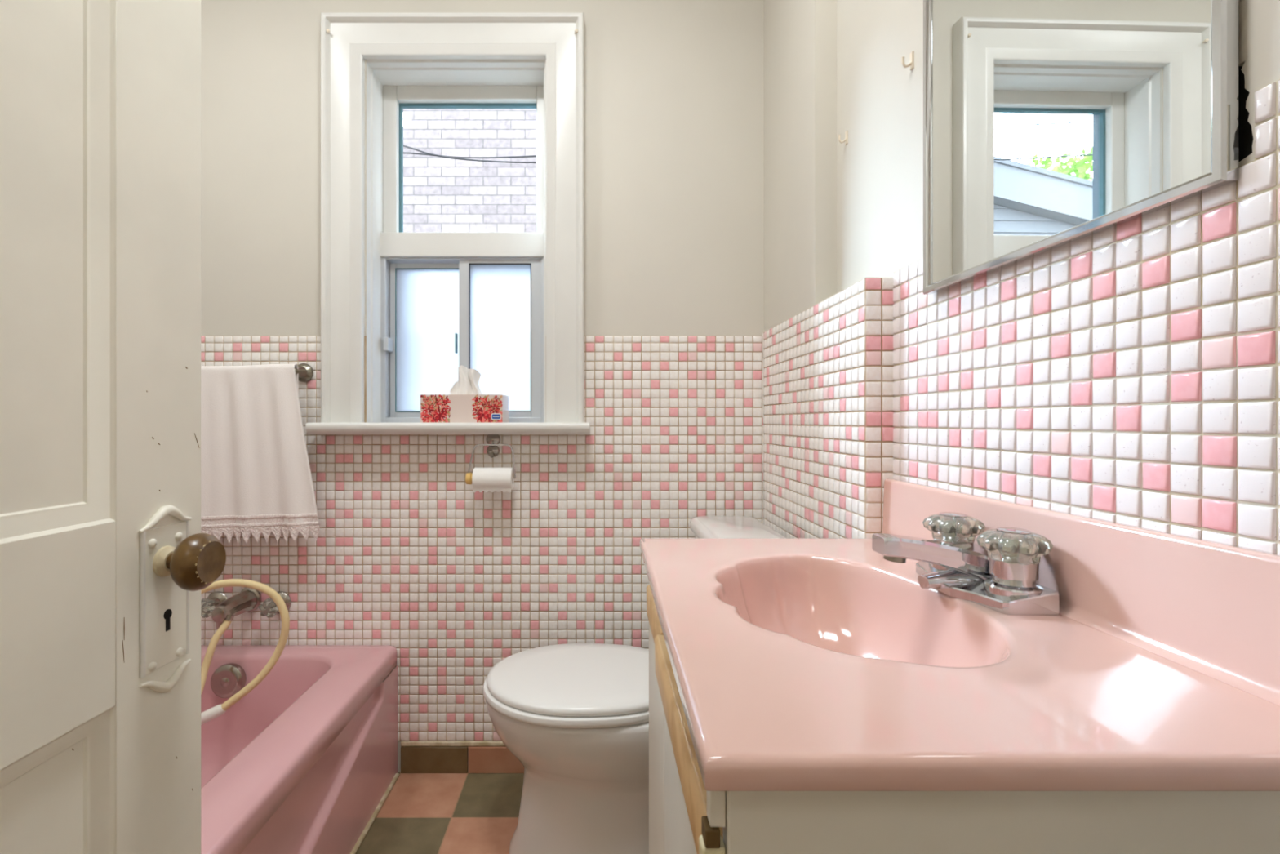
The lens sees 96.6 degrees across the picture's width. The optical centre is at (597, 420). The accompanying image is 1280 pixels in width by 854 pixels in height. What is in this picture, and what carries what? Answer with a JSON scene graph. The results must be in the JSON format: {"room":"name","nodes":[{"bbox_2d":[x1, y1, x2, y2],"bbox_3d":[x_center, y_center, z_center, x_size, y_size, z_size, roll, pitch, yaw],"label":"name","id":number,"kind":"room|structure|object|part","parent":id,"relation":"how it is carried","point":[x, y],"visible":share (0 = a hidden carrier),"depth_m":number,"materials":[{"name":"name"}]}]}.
{"room":"bathroom","nodes":[
{"label":"bathroom","id":0,"kind":"room"},
{"bbox_2d":[355,771,524,853],"bbox_3d":[-0.438,1.068,0.837,2.165,0.050,1.913,0,0,0],"label":"floor","id":1,"kind":"structure","parent":0,"point":[422,813],"depth_m":1.50,"materials":[{"name":"tile"}]},
{"bbox_2d":[0,0,226,853],"bbox_3d":[-0.528,0.029,0.404,0.095,2.012,0.706,0,0,3],"label":"door","id":2,"kind":"structure","parent":1,"relation":"on","point":[106,561],"depth_m":0.61,"materials":[{"name":"beige paint"}]},
{"bbox_3d":[-0.551,-0.363,0.396,0.013,0.947,0.468,0,0,3],"label":"panel","id":3,"kind":"part","parent":2,"relation":"part of","materials":[{"name":"beige paint"}]},
{"bbox_3d":[-0.551,0.574,0.396,0.013,0.518,0.468,0,0,3],"label":"panel","id":4,"kind":"part","parent":2,"relation":"part of","materials":[{"name":"beige paint"}]},
{"bbox_3d":[-0.495,0.171,0.692,0.055,0.069,0.069,0,0,0],"label":"knob","id":5,"kind":"part","parent":2,"relation":"part of","materials":[{"name":"brown metal"}]},
{"bbox_2d":[200,644,399,853],"bbox_3d":[-0.999,0.852,0.968,0.833,0.383,1.436,0,0,0],"label":"bathtub","id":6,"kind":"object","parent":1,"relation":"on","point":[305,762],"visible":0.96,"depth_m":1.38,"materials":[{"name":"pink ceramic"}]},
{"bbox_3d":[-1.030,0.724,1.585,0.092,0.091,0.036,0,0,0],"label":"overflow plate","id":7,"kind":"part","parent":6,"relation":"part of","materials":[{"name":"silver metal"}]},
{"bbox_2d":[482,515,786,853],"bbox_3d":[0.083,0.655,1.385,0.720,0.776,0.462,0,0,0],"label":"toilet","id":8,"kind":"object","parent":1,"relation":"on","point":[575,716],"visible":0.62,"depth_m":1.28,"materials":[{"name":"white ceramic"}]},
{"bbox_3d":[-0.035,0.640,1.385,0.484,0.022,0.378,0,0,0],"label":"seat","id":9,"kind":"part","parent":8,"relation":"part of","materials":[{"name":"white plastic"}]},
{"bbox_3d":[0.065,0.848,1.385,0.670,0.391,0.362,0,0,0],"label":"bowl","id":10,"kind":"part","parent":8,"relation":"part of","materials":[{"name":"white ceramic"}]},
{"bbox_3d":[-0.032,0.617,1.385,0.472,0.023,0.364,0,0,0],"label":"lid","id":11,"kind":"part","parent":8,"relation":"part of","materials":[{"name":"white plastic"}]},
{"bbox_3d":[0.349,0.285,1.385,0.188,0.037,0.462,0,0,0],"label":"tank lid","id":12,"kind":"part","parent":8,"relation":"part of","materials":[{"name":"white ceramic"}]},
{"bbox_2d":[646,584,1279,853],"bbox_3d":[0.305,0.639,0.705,0.470,0.808,0.658,0,0,0],"label":"vanity cabinet","id":13,"kind":"object","parent":1,"relation":"on","point":[685,817],"visible":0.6,"depth_m":0.38,"materials":[{"name":"white paint"}]},
{"bbox_3d":[0.097,0.325,0.915,0.017,0.057,0.230,0,0,0],"label":"finger pull","id":14,"kind":"part","parent":13,"relation":"part of","materials":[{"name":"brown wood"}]},
{"bbox_3d":[0.100,0.650,0.917,0.014,0.605,0.234,0,0,0],"label":"cabinet door","id":15,"kind":"part","parent":13,"relation":"part of","materials":[{"name":"white paint"}]},
{"bbox_3d":[0.099,0.650,0.607,0.014,0.605,0.358,0,0,0],"label":"cabinet door","id":16,"kind":"part","parent":13,"relation":"part of","materials":[{"name":"white paint"}]},
{"bbox_3d":[0.091,0.325,0.609,0.025,0.057,0.362,0,0,0],"label":"finger pull","id":17,"kind":"part","parent":13,"relation":"part of","materials":[{"name":"brown wood"}]},
{"bbox_2d":[640,478,1279,791],"bbox_3d":[0.304,0.230,0.699,0.474,0.249,0.682,0,0,0],"label":"countertop","id":18,"kind":"structure","parent":13,"relation":"on","point":[797,664],"depth_m":0.48,"materials":[{"name":"pink stone"}]},
{"bbox_2d":[871,511,1058,614],"bbox_3d":[0.435,0.169,0.715,0.166,0.088,0.184,0,0,0],"label":"tap","id":19,"kind":"object","parent":18,"relation":"on","point":[1003,580],"visible":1,"depth_m":0.69,"materials":[{"name":"silver metal"}]},
{"bbox_3d":[0.427,0.174,0.715,0.150,0.062,0.052,0,0,0],"label":"spout","id":20,"kind":"part","parent":19,"relation":"part of","materials":[{"name":"silver metal"}]},
{"bbox_3d":[0.454,0.199,0.715,0.092,0.023,0.040,0,0,0],"label":"spout","id":21,"kind":"part","parent":19,"relation":"part of","materials":[{"name":"silver metal"}]},
{"bbox_3d":[0.482,0.169,0.771,0.058,0.075,0.058,0,0,0],"label":"handle","id":22,"kind":"part","parent":19,"relation":"part of","materials":[{"name":"silver metal"}]},
{"bbox_3d":[0.482,0.144,0.771,0.072,0.034,0.072,0,0,0],"label":"knob","id":23,"kind":"part","parent":19,"relation":"part of","materials":[{"name":"clear glass"}]},
{"bbox_3d":[0.469,0.201,0.715,0.081,0.025,0.180,0,0,0],"label":"plate","id":24,"kind":"part","parent":19,"relation":"part of","materials":[{"name":"silver metal"}]},
{"bbox_3d":[0.482,0.169,0.659,0.058,0.075,0.058,0,0,0],"label":"handle","id":25,"kind":"part","parent":19,"relation":"part of","materials":[{"name":"silver metal"}]},
{"bbox_3d":[0.482,0.144,0.659,0.072,0.034,0.072,0,0,0],"label":"knob","id":26,"kind":"part","parent":19,"relation":"part of","materials":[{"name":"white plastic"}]},
{"bbox_3d":[0.311,0.639,0.384,0.450,0.808,0.016,0,0,0],"label":"panel","id":27,"kind":"part","parent":13,"relation":"part of","materials":[{"name":"white paint"}]},
{"bbox_2d":[200,0,764,771],"bbox_3d":[-0.438,-0.267,1.800,2.165,2.620,0.225,0,0,0],"label":"wall","id":28,"kind":"structure","parent":0,"point":[406,556],"depth_m":1.69,"materials":[{"name":"tile"}]},
{"bbox_2d":[200,587,291,630],"bbox_3d":[-1.035,0.531,1.616,0.252,0.080,0.148,0,0,0],"label":"tap","id":29,"kind":"object","parent":28,"relation":"attached to","point":[216,604],"visible":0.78,"depth_m":1.62,"materials":[{"name":"silver metal"}]},
{"bbox_3d":[-1.129,0.538,1.639,0.054,0.054,0.042,0,0,0],"label":"knob","id":30,"kind":"part","parent":29,"relation":"part of","materials":[{"name":"white plastic"}]},
{"bbox_3d":[-1.128,0.538,1.673,0.066,0.066,0.034,0,0,0],"label":"handle","id":31,"kind":"part","parent":29,"relation":"part of","materials":[{"name":"silver metal"}]},
{"bbox_3d":[-1.030,0.531,1.615,0.065,0.080,0.146,0,0,0],"label":"spout","id":32,"kind":"part","parent":29,"relation":"part of","materials":[{"name":"silver metal"}]},
{"bbox_2d":[200,578,289,724],"bbox_3d":[-0.943,0.570,1.425,0.271,0.349,0.194,0,0,29],"label":"shower hose","id":33,"kind":"object","parent":29,"relation":"attached to","point":[217,710],"visible":0.73,"depth_m":1.43,"materials":[{"name":"beige rubber"}]},
{"bbox_3d":[-0.943,0.538,1.639,0.054,0.054,0.042,0,0,0],"label":"knob","id":34,"kind":"part","parent":29,"relation":"part of","materials":[{"name":"white plastic"}]},
{"bbox_3d":[-0.942,0.538,1.673,0.066,0.066,0.034,0,0,0],"label":"handle","id":35,"kind":"part","parent":29,"relation":"part of","materials":[{"name":"silver metal"}]},
{"bbox_2d":[294,363,313,382],"bbox_3d":[-1.110,-0.143,1.653,0.536,0.056,0.073,0,0,0],"label":"towel rail","id":36,"kind":"object","parent":28,"relation":"attached to","point":[305,371],"visible":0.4,"depth_m":1.68,"materials":[{"name":"silver metal"}]},
{"bbox_2d":[200,364,319,542],"bbox_3d":[-1.042,0.095,1.617,0.517,0.516,0.048,0,0,0],"label":"hand towel","id":37,"kind":"object","parent":36,"relation":"hanging from","point":[256,476],"visible":0.58,"depth_m":1.61,"materials":[{"name":"white fabric"}]},
{"bbox_2d":[305,13,590,434],"bbox_3d":[-0.422,-0.575,1.778,0.800,1.226,0.354,0,0,0],"label":"window","id":38,"kind":"structure","parent":28,"relation":"in","point":[508,308],"depth_m":1.70,"materials":[{"name":"paint"}]},
{"bbox_3d":[-0.545,-0.256,1.825,0.235,0.494,0.020,0,0,0],"label":"sliding sash","id":39,"kind":"part","parent":38,"relation":"part of","materials":[{"name":"white glass"}]},
{"bbox_3d":[-0.540,-0.258,1.825,0.210,0.458,0.004,0,0,0],"label":"pane","id":40,"kind":"part","parent":38,"relation":"part of","materials":[{"name":"white glass"}]},
{"bbox_3d":[-0.422,0.021,1.778,0.800,0.034,0.354,0,0,0],"label":"sill","id":41,"kind":"part","parent":38,"relation":"part of","materials":[{"name":"paint"}]},
{"bbox_3d":[-0.421,-0.551,1.817,0.524,0.076,0.085,0,0,0],"label":"transom rail","id":42,"kind":"part","parent":38,"relation":"part of","materials":[{"name":"paint"}]},
{"bbox_3d":[-0.421,-0.821,1.820,0.516,0.484,0.040,0,0,0],"label":"sash","id":43,"kind":"part","parent":38,"relation":"part of","materials":[{"name":"glass"}]},
{"bbox_2d":[420,394,508,422],"bbox_3d":[-0.393,-0.036,1.698,0.238,0.081,0.115,0,0,0],"label":"tissue box","id":44,"kind":"object","parent":38,"relation":"on","point":[434,408],"visible":1,"depth_m":1.64,"materials":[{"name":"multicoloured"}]},
{"bbox_2d":[448,364,482,394],"bbox_3d":[-0.389,-0.119,1.692,0.100,0.093,0.029,0,0,0],"label":"tissue","id":45,"kind":"object","parent":44,"relation":"in","point":[468,383],"visible":0.9,"depth_m":1.69,"materials":[{"name":"white paper"}]},
{"bbox_3d":[-0.303,-0.259,1.802,0.267,0.500,0.020,0,0,0],"label":"fixed sash","id":46,"kind":"part","parent":38,"relation":"part of","materials":[{"name":"white glass"}]},
{"bbox_3d":[-0.307,-0.263,1.802,0.197,0.468,0.004,0,0,0],"label":"pane","id":47,"kind":"part","parent":38,"relation":"part of","materials":[{"name":"white glass"}]},
{"bbox_2d":[400,740,524,773],"bbox_3d":[-0.045,0.997,1.688,1.080,0.092,0.009,0,0,0],"label":"baseboard","id":48,"kind":"structure","parent":28,"relation":"attached to","point":[416,756],"depth_m":1.68,"materials":[{"name":"brown tile"}]},
{"bbox_2d":[465,434,515,484],"bbox_3d":[-0.305,0.108,1.652,0.142,0.148,0.074,0,0,0],"label":"toilet paper holder","id":49,"kind":"object","parent":28,"relation":"attached to","point":[493,441],"visible":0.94,"depth_m":1.64,"materials":[{"name":"silver metal"}]},
{"bbox_3d":[-0.304,0.116,1.632,0.141,0.100,0.005,0,0,0],"label":"wire frame","id":50,"kind":"part","parent":49,"relation":"part of","materials":[{"name":"silver metal"}]},
{"bbox_2d":[471,467,514,492],"bbox_3d":[-0.298,0.169,1.631,0.110,0.070,0.064,0,0,0],"label":"toilet paper roll","id":51,"kind":"object","parent":49,"relation":"on","point":[486,479],"visible":1,"depth_m":1.60,"materials":[{"name":"white paper"}]},
{"bbox_2d":[762,0,1279,554],"bbox_3d":[0.568,-0.267,0.837,0.154,2.620,1.713,0,0,0],"label":"wall","id":52,"kind":"structure","parent":0,"point":[1128,372],"depth_m":0.78,"materials":[{"name":"tile"}]},
{"bbox_2d":[838,130,848,145],"bbox_3d":[0.535,-0.618,1.242,0.020,0.028,0.008,0,0,0],"label":"wall hook","id":53,"kind":"object","parent":52,"relation":"attached to","point":[846,140],"visible":1,"depth_m":1.24,"materials":[{"name":"beige plastic"}]},
{"bbox_2d":[901,51,914,70],"bbox_3d":[0.535,-0.623,0.984,0.020,0.028,0.008,0,0,0],"label":"wall hook","id":54,"kind":"object","parent":52,"relation":"attached to","point":[911,64],"visible":1,"depth_m":0.98,"materials":[{"name":"beige plastic"}]},
{"bbox_2d":[923,0,1238,294],"bbox_3d":[0.561,-0.480,0.697,0.079,0.554,0.433,0,0,0],"label":"mirror","id":55,"kind":"object","parent":52,"relation":"attached to","point":[1048,125],"visible":0.98,"depth_m":0.65,"materials":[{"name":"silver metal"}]},
{"bbox_2d":[881,478,1279,706],"bbox_3d":[0.525,0.169,0.699,0.031,0.128,0.682,0,0,0],"label":"backsplash","id":56,"kind":"structure","parent":52,"relation":"attached to","point":[1210,608],"depth_m":0.53,"materials":[{"name":"pink stone"}]},
{"label":"outside","id":57,"kind":"structure","parent":0,"visible":0},
{"bbox_3d":[-4.000,1.468,11.980,24.000,0.050,20.040,0,0,0],"label":"ground","id":58,"kind":"structure","parent":57,"visible":0},
{"bbox_2d":[403,108,536,232],"bbox_3d":[2.320,-2.257,6.800,8.360,7.400,4.400,0,0,0],"label":"brick building","id":59,"kind":"structure","parent":58,"relation":"on","point":[441,194],"depth_m":4.60,"materials":[{"name":"white brick"}]},
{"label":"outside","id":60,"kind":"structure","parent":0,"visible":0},
{"bbox_2d":[403,145,536,163],"bbox_3d":[-2.000,-2.363,4.324,14.001,0.832,0.063,0,0,0],"label":"overhead cable","id":61,"kind":"object","parent":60,"point":[408,147],"visible":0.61,"depth_m":4.29,"materials":[{"name":"black plastic"}]},
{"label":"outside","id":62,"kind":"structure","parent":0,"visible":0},
{"bbox_2d":[403,151,536,158],"bbox_3d":[-2.000,-2.321,4.474,14.001,0.538,0.064,0,0,0],"label":"overhead cable","id":63,"kind":"object","parent":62,"point":[418,153],"visible":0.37,"depth_m":4.45,"materials":[{"name":"black plastic"}]}
]}

